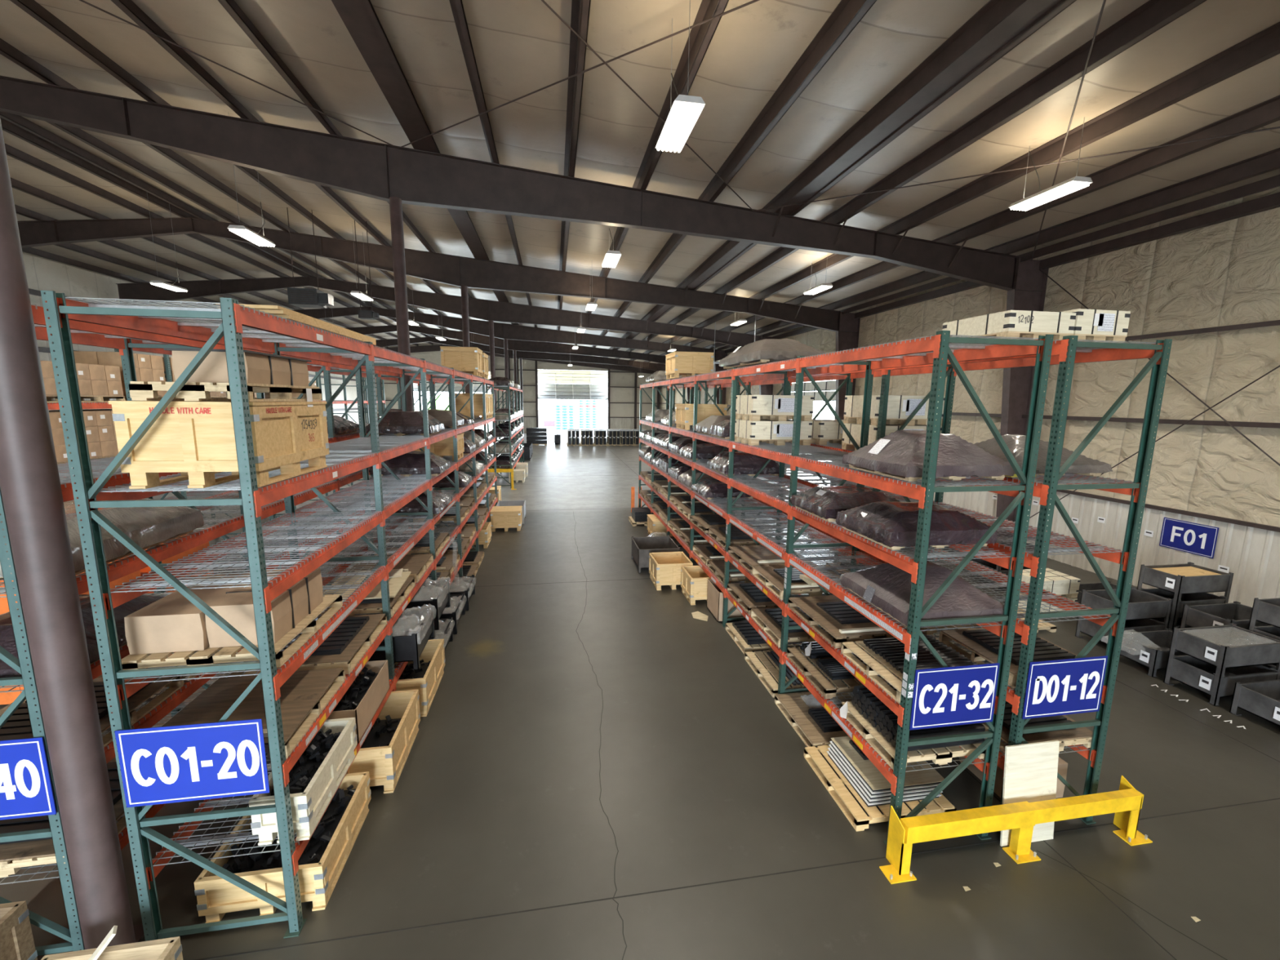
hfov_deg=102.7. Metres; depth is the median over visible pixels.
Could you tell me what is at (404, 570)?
wood board
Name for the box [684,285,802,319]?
beam
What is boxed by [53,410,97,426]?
cardboard box
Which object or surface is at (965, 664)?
bar
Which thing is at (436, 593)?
bin
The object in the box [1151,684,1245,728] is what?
floor marking
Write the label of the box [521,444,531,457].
bin
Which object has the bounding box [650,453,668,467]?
load
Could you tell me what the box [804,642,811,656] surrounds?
paper sheet
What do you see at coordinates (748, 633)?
plate stack
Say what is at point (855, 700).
bar
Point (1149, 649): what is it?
bin
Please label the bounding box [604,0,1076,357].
beam
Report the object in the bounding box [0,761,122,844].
plate stack
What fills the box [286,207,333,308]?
heater
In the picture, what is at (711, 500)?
wood board
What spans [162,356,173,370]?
cardboard box
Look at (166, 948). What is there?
wooden crate
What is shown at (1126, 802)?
guard
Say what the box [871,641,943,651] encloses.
bar
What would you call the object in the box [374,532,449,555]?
pallet
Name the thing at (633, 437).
stack
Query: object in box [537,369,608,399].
bifold door
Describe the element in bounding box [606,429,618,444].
stack
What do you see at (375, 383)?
beam
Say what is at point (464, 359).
wooden crate
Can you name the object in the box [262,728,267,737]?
wood board
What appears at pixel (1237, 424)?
beam
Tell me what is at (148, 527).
load
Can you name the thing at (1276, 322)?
beam
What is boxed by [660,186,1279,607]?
wall
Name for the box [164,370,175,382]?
cardboard box
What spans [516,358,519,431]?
wall column
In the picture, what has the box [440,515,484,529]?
pallet
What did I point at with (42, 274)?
wall
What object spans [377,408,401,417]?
load
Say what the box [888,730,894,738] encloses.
bar
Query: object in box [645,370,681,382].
load
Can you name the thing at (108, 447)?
cardboard box
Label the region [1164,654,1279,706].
bin
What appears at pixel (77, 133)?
beam
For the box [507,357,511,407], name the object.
wall column
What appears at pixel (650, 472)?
plate stack
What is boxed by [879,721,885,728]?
bar
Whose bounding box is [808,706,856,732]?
plate stack
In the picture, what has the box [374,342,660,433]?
wall
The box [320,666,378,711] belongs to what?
loose steel parts
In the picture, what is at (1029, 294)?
wall column
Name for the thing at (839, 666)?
bar
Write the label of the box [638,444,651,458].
load
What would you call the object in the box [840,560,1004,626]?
load
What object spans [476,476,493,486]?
pallet
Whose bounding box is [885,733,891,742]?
bar
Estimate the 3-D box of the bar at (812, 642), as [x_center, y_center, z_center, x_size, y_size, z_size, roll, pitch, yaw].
[2.672,2.283,7.173,0.850,0.060,0.060,-1,9,-9]
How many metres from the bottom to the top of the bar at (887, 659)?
0.048 m
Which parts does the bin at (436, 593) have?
leg, leg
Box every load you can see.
[0,498,204,579]
[0,594,164,679]
[326,415,359,436]
[364,488,452,516]
[365,410,444,435]
[368,450,450,476]
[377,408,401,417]
[413,470,472,488]
[420,408,464,428]
[449,458,484,475]
[455,412,474,425]
[462,435,476,454]
[463,431,485,448]
[467,428,492,441]
[471,450,493,463]
[486,377,511,386]
[488,428,513,436]
[488,459,514,468]
[489,442,513,453]
[490,425,515,434]
[492,440,515,449]
[494,408,516,417]
[494,412,512,419]
[495,377,513,386]
[495,423,516,432]
[496,411,515,418]
[496,454,515,465]
[497,437,518,444]
[498,453,519,459]
[502,421,520,428]
[513,382,519,388]
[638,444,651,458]
[639,429,666,439]
[644,431,675,442]
[644,448,662,462]
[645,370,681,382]
[645,408,673,422]
[648,531,666,536]
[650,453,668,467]
[651,433,681,446]
[658,435,690,449]
[658,456,702,473]
[661,411,676,426]
[667,462,705,479]
[668,437,712,455]
[678,443,728,460]
[678,468,714,488]
[691,478,752,499]
[693,415,736,435]
[706,451,779,476]
[711,418,737,439]
[719,338,826,368]
[790,484,900,521]
[835,501,997,550]
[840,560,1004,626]
[842,430,1014,481]
[973,434,1112,477]
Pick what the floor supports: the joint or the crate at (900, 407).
the joint
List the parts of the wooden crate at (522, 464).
crate lid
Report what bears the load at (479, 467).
on the rack at (241, 327)
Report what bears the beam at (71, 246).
attached to the ceiling
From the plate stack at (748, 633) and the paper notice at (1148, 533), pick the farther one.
the paper notice at (1148, 533)
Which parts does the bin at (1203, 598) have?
leg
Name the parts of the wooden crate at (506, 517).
crate lid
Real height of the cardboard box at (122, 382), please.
0.312 m
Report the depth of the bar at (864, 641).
5.80 m
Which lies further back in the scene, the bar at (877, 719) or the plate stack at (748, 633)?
the plate stack at (748, 633)
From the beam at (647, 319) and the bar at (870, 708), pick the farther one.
the beam at (647, 319)
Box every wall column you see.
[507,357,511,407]
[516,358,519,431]
[534,360,538,427]
[608,368,609,429]
[634,372,637,429]
[656,386,659,429]
[686,386,693,404]
[714,349,727,404]
[759,336,773,395]
[835,311,860,484]
[995,257,1048,537]
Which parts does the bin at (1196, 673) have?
leg, leg, leg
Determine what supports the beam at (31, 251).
attached to the ceiling
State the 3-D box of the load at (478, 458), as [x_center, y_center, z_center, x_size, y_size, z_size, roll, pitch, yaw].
[-5.534,-0.784,17.004,1.149,0.363,1.156,-1,9,-9]
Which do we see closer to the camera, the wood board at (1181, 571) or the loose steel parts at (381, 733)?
the loose steel parts at (381, 733)
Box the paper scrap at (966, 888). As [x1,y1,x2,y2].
[963,886,970,891]
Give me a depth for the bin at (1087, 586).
11.20 m
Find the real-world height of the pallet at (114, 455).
0.130 m
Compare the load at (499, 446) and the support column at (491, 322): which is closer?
the load at (499, 446)
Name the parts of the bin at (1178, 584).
leg, leg, leg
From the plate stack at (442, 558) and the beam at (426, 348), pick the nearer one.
the plate stack at (442, 558)
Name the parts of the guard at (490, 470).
rail, rail, guard post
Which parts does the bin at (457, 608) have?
leg, leg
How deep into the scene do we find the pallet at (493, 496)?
18.39 m
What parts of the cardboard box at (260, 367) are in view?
box lid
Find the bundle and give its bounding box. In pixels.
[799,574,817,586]
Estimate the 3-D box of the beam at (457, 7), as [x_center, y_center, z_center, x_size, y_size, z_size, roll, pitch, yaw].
[-5.930,-9.814,26.958,0.230,0.275,76.500,-1,9,-9]
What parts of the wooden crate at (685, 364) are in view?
crate lid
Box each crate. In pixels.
[0,900,37,959]
[40,936,182,959]
[107,400,328,488]
[194,771,371,923]
[248,717,357,845]
[346,689,420,793]
[394,639,444,716]
[414,432,464,461]
[440,346,483,377]
[454,393,489,419]
[468,352,488,378]
[471,522,491,548]
[475,393,493,417]
[488,485,501,506]
[489,506,522,531]
[508,468,524,482]
[515,462,528,476]
[647,514,673,536]
[648,551,693,590]
[665,351,714,379]
[675,404,727,430]
[680,565,711,604]
[734,419,812,445]
[735,395,813,421]
[810,419,871,444]
[841,422,942,449]
[843,395,945,426]
[942,310,1075,345]
[1015,591,1077,617]
[1019,568,1080,598]
[1061,308,1130,348]
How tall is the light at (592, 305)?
1.747 m
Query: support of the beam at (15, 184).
attached to the ceiling
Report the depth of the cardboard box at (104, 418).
10.66 m
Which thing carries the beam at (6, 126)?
attached to the ceiling
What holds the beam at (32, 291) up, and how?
attached to the wall at (42, 274)
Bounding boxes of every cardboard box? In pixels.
[40,360,57,377]
[43,377,60,395]
[48,411,65,428]
[51,428,67,445]
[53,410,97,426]
[54,444,71,462]
[73,351,98,364]
[75,363,90,379]
[77,379,93,395]
[84,426,99,442]
[87,441,102,457]
[88,364,106,380]
[88,409,114,425]
[90,379,108,395]
[95,410,112,426]
[97,351,138,367]
[97,425,115,441]
[99,440,117,456]
[104,364,121,381]
[106,380,123,395]
[112,425,116,439]
[119,366,140,381]
[121,381,128,395]
[124,573,250,654]
[137,353,151,368]
[138,368,153,382]
[150,355,164,369]
[151,368,165,382]
[157,390,166,395]
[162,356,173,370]
[163,347,311,386]
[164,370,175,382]
[204,567,323,648]
[209,391,217,396]
[217,391,226,396]
[291,393,302,397]
[293,660,389,742]
[706,579,747,622]
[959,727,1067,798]
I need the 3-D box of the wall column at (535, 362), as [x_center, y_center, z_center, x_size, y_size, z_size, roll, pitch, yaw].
[-13.037,-10.623,64.703,0.260,9.440,0.340,-1,9,-9]
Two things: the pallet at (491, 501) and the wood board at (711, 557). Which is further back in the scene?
the pallet at (491, 501)
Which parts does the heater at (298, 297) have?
hanger rod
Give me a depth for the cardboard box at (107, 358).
11.15 m
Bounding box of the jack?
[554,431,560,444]
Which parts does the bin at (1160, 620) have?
leg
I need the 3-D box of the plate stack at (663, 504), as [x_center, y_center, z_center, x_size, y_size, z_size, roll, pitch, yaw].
[1.030,0.827,16.703,0.756,0.050,0.818,-1,9,-9]
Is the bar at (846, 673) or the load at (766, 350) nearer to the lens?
the bar at (846, 673)
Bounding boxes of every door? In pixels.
[413,372,491,392]
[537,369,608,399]
[713,315,835,400]
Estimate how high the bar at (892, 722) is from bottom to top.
0.072 m
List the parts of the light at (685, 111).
suspension chain, power cord, suspension chain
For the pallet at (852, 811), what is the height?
0.130 m
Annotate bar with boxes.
[766,651,796,685]
[770,650,800,684]
[774,652,803,684]
[801,641,818,647]
[804,641,853,648]
[809,653,832,658]
[810,648,863,653]
[811,645,822,648]
[816,656,872,662]
[817,657,874,665]
[820,658,876,666]
[822,660,879,668]
[823,662,880,670]
[826,666,846,672]
[827,669,848,674]
[830,671,851,675]
[831,672,894,679]
[853,683,892,693]
[853,696,860,702]
[854,702,860,710]
[856,693,862,699]
[857,700,863,706]
[857,706,865,714]
[858,686,897,696]
[862,635,933,644]
[862,693,876,701]
[862,703,868,711]
[862,711,870,718]
[864,701,871,707]
[865,637,935,646]
[866,697,880,705]
[866,708,871,715]
[867,715,871,723]
[868,639,939,648]
[868,705,874,712]
[870,712,875,719]
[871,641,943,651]
[871,701,885,709]
[871,720,879,727]
[872,709,878,716]
[874,644,946,653]
[875,704,908,713]
[875,716,882,724]
[875,724,882,732]
[877,713,884,720]
[879,646,951,656]
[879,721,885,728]
[880,709,907,718]
[881,728,886,737]
[882,648,955,659]
[882,718,888,725]
[883,725,888,733]
[884,714,906,722]
[885,651,959,662]
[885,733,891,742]
[887,722,893,730]
[888,653,964,664]
[888,719,906,727]
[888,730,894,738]
[890,738,896,746]
[892,657,968,667]
[892,724,974,735]
[895,659,972,671]
[895,722,983,731]
[895,724,985,740]
[895,737,984,751]
[900,662,977,673]
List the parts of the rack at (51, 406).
upright post, upright post, upright post, upright post, upright post, upright post, upright post, upright post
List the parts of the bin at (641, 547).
leg, leg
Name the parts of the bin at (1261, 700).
leg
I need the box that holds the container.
[543,420,561,426]
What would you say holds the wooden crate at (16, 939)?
on the floor
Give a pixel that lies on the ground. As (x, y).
(602, 418)
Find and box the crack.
[573,512,1226,959]
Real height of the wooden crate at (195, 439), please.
0.618 m
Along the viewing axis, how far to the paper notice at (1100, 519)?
13.19 m
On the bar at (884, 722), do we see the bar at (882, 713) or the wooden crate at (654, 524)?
the bar at (882, 713)
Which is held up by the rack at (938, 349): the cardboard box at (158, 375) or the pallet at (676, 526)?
the pallet at (676, 526)
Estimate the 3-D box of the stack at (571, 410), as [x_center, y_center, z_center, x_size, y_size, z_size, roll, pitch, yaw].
[-9.999,-9.183,74.866,0.819,3.600,0.840,-1,9,-9]
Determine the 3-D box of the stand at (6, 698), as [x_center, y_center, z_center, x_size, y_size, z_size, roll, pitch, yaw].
[-8.164,2.239,7.182,1.320,1.830,1.320,-1,9,-9]
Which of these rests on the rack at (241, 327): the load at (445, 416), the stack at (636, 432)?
the load at (445, 416)
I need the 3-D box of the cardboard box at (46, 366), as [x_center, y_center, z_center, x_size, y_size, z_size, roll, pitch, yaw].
[-11.229,-2.053,9.487,0.500,0.312,0.370,-1,9,-9]
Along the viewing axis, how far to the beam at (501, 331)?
38.42 m
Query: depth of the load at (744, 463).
9.79 m
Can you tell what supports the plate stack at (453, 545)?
on the pallet at (465, 543)
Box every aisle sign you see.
[0,737,57,820]
[114,718,270,807]
[909,662,999,729]
[1022,655,1107,719]
[1159,517,1218,558]
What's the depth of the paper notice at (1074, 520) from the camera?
13.85 m
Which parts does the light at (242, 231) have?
suspension chain, suspension chain, power cord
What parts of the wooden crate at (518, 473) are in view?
crate lid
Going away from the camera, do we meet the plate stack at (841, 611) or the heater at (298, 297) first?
the plate stack at (841, 611)
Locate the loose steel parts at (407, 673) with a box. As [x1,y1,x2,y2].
[394,659,431,679]
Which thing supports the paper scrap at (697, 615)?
on the floor
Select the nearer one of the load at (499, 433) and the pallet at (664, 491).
the pallet at (664, 491)
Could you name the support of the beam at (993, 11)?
attached to the beam
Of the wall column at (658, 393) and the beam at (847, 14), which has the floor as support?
the wall column at (658, 393)
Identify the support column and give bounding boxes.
[0,118,144,949]
[389,196,417,532]
[460,285,470,393]
[488,320,497,456]
[503,338,508,407]
[513,350,516,420]
[520,357,524,438]
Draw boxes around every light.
[146,193,187,292]
[226,111,275,247]
[350,222,373,301]
[406,276,418,325]
[435,311,445,340]
[577,306,585,333]
[585,285,597,311]
[601,226,622,267]
[654,0,705,152]
[667,337,675,351]
[730,312,746,325]
[803,253,832,294]
[1008,116,1093,211]
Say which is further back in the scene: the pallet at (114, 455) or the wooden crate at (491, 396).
the wooden crate at (491, 396)
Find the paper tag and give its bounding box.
[306,388,312,407]
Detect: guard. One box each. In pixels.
[488,467,516,489]
[879,775,1152,884]
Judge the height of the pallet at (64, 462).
0.130 m
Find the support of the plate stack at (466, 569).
on the pallet at (473, 570)
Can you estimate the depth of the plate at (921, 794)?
5.47 m
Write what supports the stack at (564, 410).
on the ground
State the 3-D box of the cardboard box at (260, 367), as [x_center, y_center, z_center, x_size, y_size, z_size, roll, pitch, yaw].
[-3.156,-0.888,4.129,0.520,0.235,1.010,-1,9,-9]
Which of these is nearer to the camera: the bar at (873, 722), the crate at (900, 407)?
the bar at (873, 722)
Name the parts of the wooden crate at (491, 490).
crate lid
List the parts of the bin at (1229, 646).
leg, leg, leg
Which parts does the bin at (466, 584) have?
leg, leg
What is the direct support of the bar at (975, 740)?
on the pallet at (940, 756)
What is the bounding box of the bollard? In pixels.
[631,486,635,512]
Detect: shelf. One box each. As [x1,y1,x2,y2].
[0,562,141,614]
[0,684,23,704]
[113,534,209,572]
[140,569,208,593]
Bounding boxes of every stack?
[0,681,151,740]
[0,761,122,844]
[280,616,368,655]
[342,598,382,604]
[386,532,439,547]
[420,506,462,515]
[426,572,440,579]
[435,556,445,566]
[446,537,462,550]
[449,515,479,524]
[455,564,471,576]
[463,551,478,561]
[469,482,481,488]
[478,499,486,505]
[526,427,546,445]
[555,404,560,429]
[561,404,567,429]
[566,428,579,444]
[567,430,580,446]
[568,404,574,428]
[577,400,583,428]
[579,428,592,444]
[580,430,594,446]
[585,400,591,428]
[591,400,597,428]
[593,429,605,444]
[593,430,608,445]
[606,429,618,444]
[607,430,621,445]
[618,429,631,444]
[620,430,634,445]
[631,429,644,443]
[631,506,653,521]
[633,430,645,445]
[647,471,660,474]
[653,475,666,479]
[653,495,662,501]
[657,502,671,508]
[665,510,687,517]
[671,488,684,492]
[678,520,696,527]
[680,496,698,501]
[685,502,724,511]
[693,532,715,539]
[699,514,726,524]
[706,546,736,555]
[718,526,768,539]
[732,620,773,644]
[739,582,795,602]
[764,607,825,632]
[773,568,804,582]
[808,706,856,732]
[816,601,872,624]
[840,561,866,569]
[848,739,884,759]
[962,629,1075,665]
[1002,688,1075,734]
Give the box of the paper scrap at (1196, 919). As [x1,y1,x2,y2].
[1191,916,1200,922]
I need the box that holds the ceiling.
[0,0,1279,363]
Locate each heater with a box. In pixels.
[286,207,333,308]
[354,220,379,319]
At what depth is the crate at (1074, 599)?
10.52 m
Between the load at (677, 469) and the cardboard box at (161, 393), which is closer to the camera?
the cardboard box at (161, 393)
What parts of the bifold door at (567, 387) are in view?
door frame, door frame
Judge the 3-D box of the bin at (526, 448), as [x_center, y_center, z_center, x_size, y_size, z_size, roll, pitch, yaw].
[-8.399,-1.953,36.761,1.024,1.010,1.324,-1,9,-9]
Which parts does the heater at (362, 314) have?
hanger rod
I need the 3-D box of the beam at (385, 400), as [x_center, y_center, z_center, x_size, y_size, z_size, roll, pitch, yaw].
[-15.022,-9.846,64.571,35.920,0.100,0.200,-1,9,-9]
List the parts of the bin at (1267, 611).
leg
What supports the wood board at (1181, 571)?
in the bin at (1178, 584)
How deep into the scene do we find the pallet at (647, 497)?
17.90 m
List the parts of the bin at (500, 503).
leg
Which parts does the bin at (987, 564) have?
leg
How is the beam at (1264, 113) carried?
attached to the ceiling
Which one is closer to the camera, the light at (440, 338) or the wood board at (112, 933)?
the wood board at (112, 933)
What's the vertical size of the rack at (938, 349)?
4.930 m
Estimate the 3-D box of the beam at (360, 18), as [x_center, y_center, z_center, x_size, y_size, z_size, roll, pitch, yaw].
[-7.356,-9.907,26.702,0.535,0.275,76.500,-1,9,-9]
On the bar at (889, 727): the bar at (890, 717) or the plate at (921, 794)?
the bar at (890, 717)
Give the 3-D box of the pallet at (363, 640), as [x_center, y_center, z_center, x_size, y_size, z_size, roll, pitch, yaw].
[-3.622,1.841,5.753,1.100,0.142,1.204,-1,9,-9]
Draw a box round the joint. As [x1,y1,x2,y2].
[195,445,1279,959]
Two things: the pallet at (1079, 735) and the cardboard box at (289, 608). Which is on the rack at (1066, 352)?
the pallet at (1079, 735)
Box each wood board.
[88,925,117,959]
[215,303,375,340]
[217,307,376,342]
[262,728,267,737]
[273,314,376,345]
[323,571,411,599]
[355,568,408,572]
[362,568,403,580]
[671,492,686,493]
[681,500,713,502]
[693,539,722,542]
[709,555,724,558]
[729,573,761,576]
[757,559,784,563]
[791,582,840,587]
[839,626,907,633]
[1000,740,1059,846]
[1152,566,1221,576]
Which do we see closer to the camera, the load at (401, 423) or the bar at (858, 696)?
the bar at (858, 696)
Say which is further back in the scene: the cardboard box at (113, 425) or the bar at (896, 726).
the cardboard box at (113, 425)
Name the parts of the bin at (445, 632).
leg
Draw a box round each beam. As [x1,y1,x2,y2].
[0,38,460,340]
[0,75,1019,290]
[0,111,448,345]
[0,117,442,344]
[4,143,433,345]
[9,0,462,331]
[9,177,418,346]
[14,204,386,339]
[17,217,840,331]
[22,247,220,302]
[28,288,210,328]
[38,346,364,382]
[44,120,446,338]
[54,243,388,347]
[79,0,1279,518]
[111,0,462,316]
[115,275,760,346]
[217,0,488,321]
[293,306,715,360]
[331,0,497,297]
[331,0,519,324]
[333,407,368,411]
[345,324,666,364]
[375,337,665,370]
[375,382,661,387]
[385,344,657,373]
[385,400,660,404]
[448,0,537,327]
[494,368,639,373]
[523,416,645,417]
[556,0,591,329]
[573,0,728,345]
[591,0,876,347]
[602,0,1026,357]
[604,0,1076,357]
[614,0,1206,359]
[629,22,1279,360]
[644,94,1279,362]
[645,319,731,341]
[658,147,1279,364]
[659,320,1279,388]
[659,402,1279,428]
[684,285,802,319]
[715,174,1279,353]
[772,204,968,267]
[1056,489,1279,532]
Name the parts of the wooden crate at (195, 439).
crate lid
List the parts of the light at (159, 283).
suspension chain, suspension chain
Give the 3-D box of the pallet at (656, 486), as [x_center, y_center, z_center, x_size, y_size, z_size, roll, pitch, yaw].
[0.985,0.207,16.598,1.080,0.142,1.144,-1,9,-10]
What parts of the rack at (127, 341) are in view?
upright post, upright post, upright post, upright post, upright post, upright post, upright post, upright post, upright post, upright post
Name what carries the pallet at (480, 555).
on the floor
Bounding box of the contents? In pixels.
[222,784,355,873]
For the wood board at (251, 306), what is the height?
0.028 m
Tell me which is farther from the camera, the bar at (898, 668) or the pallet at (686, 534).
the pallet at (686, 534)
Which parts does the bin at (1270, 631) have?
leg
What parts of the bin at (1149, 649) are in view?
leg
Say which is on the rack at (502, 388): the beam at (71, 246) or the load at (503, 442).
the load at (503, 442)
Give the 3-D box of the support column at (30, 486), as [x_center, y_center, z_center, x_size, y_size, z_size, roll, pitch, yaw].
[-4.062,-0.615,3.321,0.260,8.752,0.440,-1,9,-9]
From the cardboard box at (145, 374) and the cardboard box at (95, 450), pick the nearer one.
the cardboard box at (95, 450)
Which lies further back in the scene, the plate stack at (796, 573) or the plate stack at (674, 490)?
the plate stack at (674, 490)
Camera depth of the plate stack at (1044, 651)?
5.63 m
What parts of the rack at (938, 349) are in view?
upright post, upright post, upright post, upright post, upright post, upright post, upright post, upright post, upright post, upright post, upright post, upright post, upright post, upright post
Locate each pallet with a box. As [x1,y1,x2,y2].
[0,674,184,746]
[0,756,145,877]
[45,395,62,402]
[46,395,124,402]
[57,454,116,464]
[57,460,71,463]
[80,395,163,400]
[96,647,223,681]
[120,594,342,670]
[128,381,321,401]
[161,667,345,758]
[210,396,226,398]
[229,613,386,675]
[319,577,415,617]
[346,553,433,582]
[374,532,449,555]
[414,506,469,524]
[415,537,470,557]
[434,526,475,541]
[435,553,460,575]
[437,571,450,580]
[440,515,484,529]
[443,489,482,499]
[451,497,475,511]
[462,551,484,568]
[466,564,478,576]
[467,483,487,492]
[472,507,488,516]
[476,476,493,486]
[477,499,493,508]
[479,471,495,479]
[488,493,496,502]
[628,515,647,526]
[640,471,651,479]
[640,489,657,499]
[645,475,667,484]
[645,495,664,504]
[650,481,679,492]
[651,502,673,514]
[658,510,684,524]
[660,487,690,499]
[667,520,703,535]
[669,495,714,507]
[677,503,726,519]
[679,530,723,546]
[689,515,751,533]
[693,544,738,565]
[706,560,762,585]
[707,526,775,548]
[724,622,801,654]
[727,582,799,614]
[728,544,812,573]
[744,649,832,697]
[750,607,831,647]
[751,564,846,599]
[774,691,853,747]
[786,646,900,698]
[787,594,921,648]
[803,745,956,831]
[825,562,849,577]
[840,640,909,703]
[840,701,986,770]
[920,622,979,635]
[938,627,1077,686]
[980,685,1093,752]
[1015,608,1056,632]
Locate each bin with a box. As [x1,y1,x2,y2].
[354,604,435,670]
[391,577,450,630]
[430,617,453,649]
[440,592,465,634]
[449,574,475,610]
[496,499,526,524]
[519,444,530,461]
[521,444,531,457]
[631,535,679,573]
[906,546,948,552]
[948,546,976,559]
[964,558,1031,591]
[995,541,1044,570]
[1075,581,1116,603]
[1075,617,1168,643]
[1080,586,1172,624]
[1118,628,1186,677]
[1137,562,1233,601]
[1137,587,1228,626]
[1151,617,1191,631]
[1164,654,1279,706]
[1168,622,1279,676]
[1179,600,1270,630]
[1229,680,1279,726]
[1248,597,1279,628]
[1248,625,1279,640]
[1262,663,1276,667]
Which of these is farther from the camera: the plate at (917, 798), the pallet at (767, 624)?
the pallet at (767, 624)
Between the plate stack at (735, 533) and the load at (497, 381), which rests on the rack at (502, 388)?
the load at (497, 381)
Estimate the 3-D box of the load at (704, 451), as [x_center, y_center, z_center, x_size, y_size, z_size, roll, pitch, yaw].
[1.654,-0.714,12.720,1.181,0.346,1.164,-1,9,-9]
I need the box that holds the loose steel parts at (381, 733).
[360,715,401,748]
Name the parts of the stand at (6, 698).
leg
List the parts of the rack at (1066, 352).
upright post, upright post, upright post, upright post, upright post, upright post, upright post, upright post, upright post, upright post, upright post, upright post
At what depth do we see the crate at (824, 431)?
8.73 m
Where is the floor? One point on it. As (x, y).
(494, 807)
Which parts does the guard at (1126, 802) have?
guard post, rail, guard post, rail, guard post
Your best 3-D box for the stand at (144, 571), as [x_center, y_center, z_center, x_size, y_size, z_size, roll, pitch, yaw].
[-8.428,1.993,8.741,1.320,1.830,1.320,-1,9,-9]
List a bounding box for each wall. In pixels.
[22,253,367,479]
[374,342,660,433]
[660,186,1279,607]
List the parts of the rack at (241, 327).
upright post, upright post, upright post, upright post, upright post, upright post, upright post, upright post, upright post, upright post, upright post, upright post, upright post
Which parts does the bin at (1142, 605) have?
leg, leg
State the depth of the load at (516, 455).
29.01 m
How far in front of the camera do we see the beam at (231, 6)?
9.10 m
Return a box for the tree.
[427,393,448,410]
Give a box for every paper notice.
[992,494,997,499]
[1032,499,1038,505]
[1071,517,1078,523]
[1097,516,1105,523]
[1143,529,1153,537]
[1217,564,1229,573]
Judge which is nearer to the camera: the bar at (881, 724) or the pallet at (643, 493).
the bar at (881, 724)
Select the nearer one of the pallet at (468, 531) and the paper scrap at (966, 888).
the paper scrap at (966, 888)
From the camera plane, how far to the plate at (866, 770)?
5.59 m
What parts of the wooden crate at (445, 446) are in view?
batten frame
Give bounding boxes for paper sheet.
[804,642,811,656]
[840,701,848,718]
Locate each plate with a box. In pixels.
[826,751,941,806]
[827,747,942,803]
[828,744,934,799]
[829,741,939,795]
[831,736,944,791]
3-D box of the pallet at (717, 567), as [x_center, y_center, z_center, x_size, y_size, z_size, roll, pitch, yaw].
[2.075,1.888,10.599,1.080,0.142,1.144,-1,9,-8]
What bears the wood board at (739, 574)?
on the pallet at (717, 567)
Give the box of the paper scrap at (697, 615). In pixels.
[691,611,708,621]
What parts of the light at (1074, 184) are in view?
suspension chain, power cord, suspension chain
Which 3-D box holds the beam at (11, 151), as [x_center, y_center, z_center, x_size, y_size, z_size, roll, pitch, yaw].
[-18.711,-10.532,24.682,0.230,0.275,76.500,-1,9,-9]
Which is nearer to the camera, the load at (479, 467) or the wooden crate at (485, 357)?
the load at (479, 467)
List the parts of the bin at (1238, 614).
leg, leg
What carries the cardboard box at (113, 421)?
on the cardboard box at (113, 425)
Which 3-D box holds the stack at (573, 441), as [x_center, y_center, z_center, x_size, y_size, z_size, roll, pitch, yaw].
[-6.282,-3.988,48.499,1.250,1.470,1.104,-1,9,-9]
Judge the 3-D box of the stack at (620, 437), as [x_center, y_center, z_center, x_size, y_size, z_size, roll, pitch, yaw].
[-1.480,-4.290,50.804,1.250,1.470,1.104,-1,9,-9]
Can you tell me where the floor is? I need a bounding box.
[0,433,1279,959]
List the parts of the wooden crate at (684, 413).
crate lid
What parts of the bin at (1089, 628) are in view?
leg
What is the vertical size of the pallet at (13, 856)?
0.142 m
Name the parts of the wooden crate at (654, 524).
crate lid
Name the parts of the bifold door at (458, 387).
door frame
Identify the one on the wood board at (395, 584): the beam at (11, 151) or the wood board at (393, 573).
the wood board at (393, 573)
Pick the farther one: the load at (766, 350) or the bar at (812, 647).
the load at (766, 350)
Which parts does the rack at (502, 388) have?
upright post, upright post, upright post, upright post, upright post, upright post, upright post, upright post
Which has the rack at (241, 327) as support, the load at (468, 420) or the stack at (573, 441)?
the load at (468, 420)
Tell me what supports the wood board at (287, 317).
on the rack at (241, 327)
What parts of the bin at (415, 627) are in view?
leg, leg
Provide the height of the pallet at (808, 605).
0.142 m
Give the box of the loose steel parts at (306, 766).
[270,728,341,795]
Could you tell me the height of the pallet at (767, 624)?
0.142 m
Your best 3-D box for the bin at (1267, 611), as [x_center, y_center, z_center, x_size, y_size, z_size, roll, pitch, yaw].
[10.217,2.116,7.821,1.154,0.465,0.644,-1,9,-9]
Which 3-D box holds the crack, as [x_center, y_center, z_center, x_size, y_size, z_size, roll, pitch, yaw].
[1.002,2.565,11.717,5.046,0.001,17.716,-1,9,-9]
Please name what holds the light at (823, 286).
hanging from the ceiling
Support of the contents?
in the wooden crate at (216, 896)
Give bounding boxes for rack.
[0,304,449,955]
[40,290,497,941]
[47,348,385,538]
[485,384,524,488]
[638,330,1053,845]
[672,335,1172,832]
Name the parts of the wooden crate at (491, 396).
batten frame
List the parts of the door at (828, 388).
panel, panel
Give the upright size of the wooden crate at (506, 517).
0.678 m
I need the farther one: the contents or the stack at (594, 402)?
the stack at (594, 402)
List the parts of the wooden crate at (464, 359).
crate lid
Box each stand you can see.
[0,562,141,704]
[113,534,213,593]
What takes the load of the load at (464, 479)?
on the rack at (241, 327)
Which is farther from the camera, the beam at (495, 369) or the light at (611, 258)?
the beam at (495, 369)
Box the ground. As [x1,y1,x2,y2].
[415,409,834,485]

